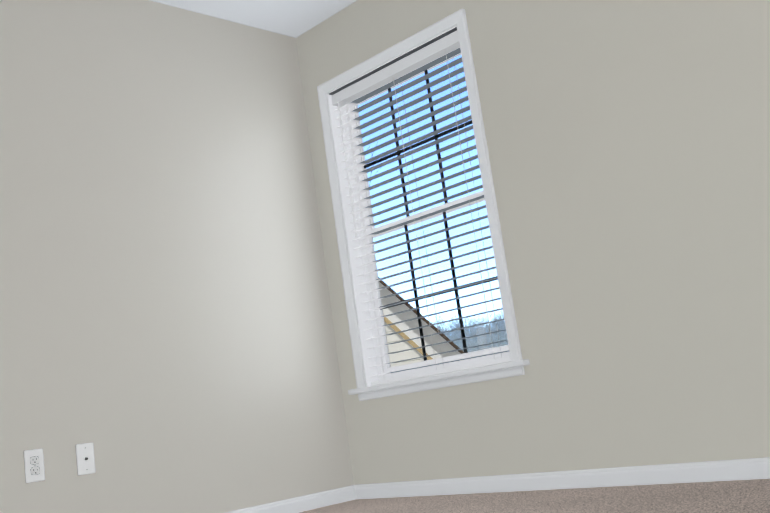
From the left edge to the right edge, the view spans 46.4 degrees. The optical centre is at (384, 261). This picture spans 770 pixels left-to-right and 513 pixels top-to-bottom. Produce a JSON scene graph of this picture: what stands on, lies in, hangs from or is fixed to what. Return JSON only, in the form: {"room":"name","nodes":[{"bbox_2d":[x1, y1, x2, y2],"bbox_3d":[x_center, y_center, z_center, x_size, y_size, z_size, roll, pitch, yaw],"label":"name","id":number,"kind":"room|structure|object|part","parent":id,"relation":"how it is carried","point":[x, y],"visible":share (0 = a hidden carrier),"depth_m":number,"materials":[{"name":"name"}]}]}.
{"room":"empty bedroom","nodes":[
{"label":"empty bedroom","id":0,"kind":"room"},
{"bbox_2d":[0,0,353,512],"bbox_3d":[-1.528,-0.038,3.509,3.600,2.440,0.140,2,-14,-45],"label":"wall","id":1,"kind":"structure","parent":0,"point":[167,340],"depth_m":3.95,"materials":[{"name":"beige paint"}]},
{"bbox_2d":[23,448,44,482],"bbox_3d":[-1.314,0.765,3.367,0.075,0.121,0.008,2,-14,-45],"label":"outlet","id":2,"kind":"object","parent":1,"relation":"attached to","point":[34,465],"visible":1,"depth_m":3.36,"materials":[{"name":"white plastic"}]},
{"bbox_2d":[75,442,95,475],"bbox_3d":[-1.167,0.770,3.509,0.075,0.121,0.016,2,-14,-45],"label":"outlet","id":3,"kind":"object","parent":1,"relation":"attached to","point":[85,459],"visible":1,"depth_m":3.51,"materials":[{"name":"white plastic"}]},
{"bbox_2d":[226,485,353,512],"bbox_3d":[-1.315,1.104,3.256,3.270,0.068,0.011,2,-14,-45],"label":"baseboard","id":4,"kind":"structure","parent":1,"relation":"attached to","point":[326,498],"depth_m":4.21,"materials":[{"name":"white paint"}]},
{"bbox_2d":[151,0,356,37],"bbox_3d":[-0.278,-1.727,2.323,3.600,0.120,4.230,2,-14,-45],"label":"ceiling","id":5,"kind":"structure","parent":0,"point":[294,18],"depth_m":4.51,"materials":[{"name":"white paint"}]},
{"bbox_2d":[296,0,769,484],"bbox_3d":[1.115,-0.441,3.341,0.140,2.440,3.950,2,-14,-45],"label":"wall","id":6,"kind":"structure","parent":0,"point":[628,144],"depth_m":3.49,"materials":[{"name":"beige paint"}]},
{"bbox_2d":[317,9,523,400],"bbox_3d":[0.163,-0.220,4.263,0.158,1.635,1.001,2,-14,-45],"label":"window","id":7,"kind":"structure","parent":6,"relation":"in","point":[458,19],"depth_m":4.37,"materials":[{"name":"white paint"}]},
{"bbox_3d":[0.159,-0.571,4.369,0.026,0.749,0.836,2,-14,-45],"label":"window sash","id":8,"kind":"part","parent":7,"relation":"part of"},
{"bbox_2d":[328,27,510,385],"bbox_3d":[0.149,-0.225,4.250,0.084,1.514,0.888,2,-14,-45],"label":"window blind","id":9,"kind":"object","parent":7,"relation":"attached to","point":[421,58],"visible":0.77,"depth_m":4.26,"materials":[{"name":"white plastic"}]},
{"bbox_3d":[0.239,0.127,4.231,0.026,0.749,0.836,2,-14,-45],"label":"window sash","id":10,"kind":"part","parent":7,"relation":"part of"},
{"bbox_2d":[349,359,528,394],"bbox_3d":[0.240,0.531,4.105,0.132,0.022,1.071,2,-14,-45],"label":"window sill","id":11,"kind":"structure","parent":6,"relation":"attached to","point":[449,375],"depth_m":4.00,"materials":[{"name":"white paint"}]},
{"bbox_2d":[354,458,769,499],"bbox_3d":[1.226,0.716,3.091,0.011,0.068,3.950,2,-14,-45],"label":"baseboard","id":12,"kind":"structure","parent":6,"relation":"attached to","point":[743,469],"depth_m":3.53,"materials":[{"name":"white paint"}]},
{"bbox_2d":[298,479,769,512],"bbox_3d":[0.075,0.772,1.899,3.600,0.120,4.230,2,-14,-45],"label":"floor","id":13,"kind":"structure","parent":0,"point":[743,496],"depth_m":3.13,"materials":[{"name":"carpet"}]},
{"label":"outside","id":14,"kind":"structure","parent":0,"visible":0},
{"bbox_3d":[3.940,10.259,42.329,120.000,0.200,130.000,2,-14,-45],"label":"ground","id":15,"kind":"structure","parent":14,"visible":0},
{"bbox_2d":[378,277,463,366],"bbox_3d":[-1.524,2.482,14.255,7.900,7.183,9.600,-8,-10,2],"label":"house","id":16,"kind":"structure","parent":15,"relation":"on","point":[400,327],"depth_m":9.82,"materials":[{"name":"white"}]},
{"bbox_2d":[434,312,507,351],"bbox_3d":[6.276,6.722,60.227,7.931,12.000,7.820,2,-14,-45],"label":"tree","id":17,"kind":"object","parent":15,"relation":"on","point":[468,333],"depth_m":57.55,"materials":[{"name":"grey plant"}]}
]}

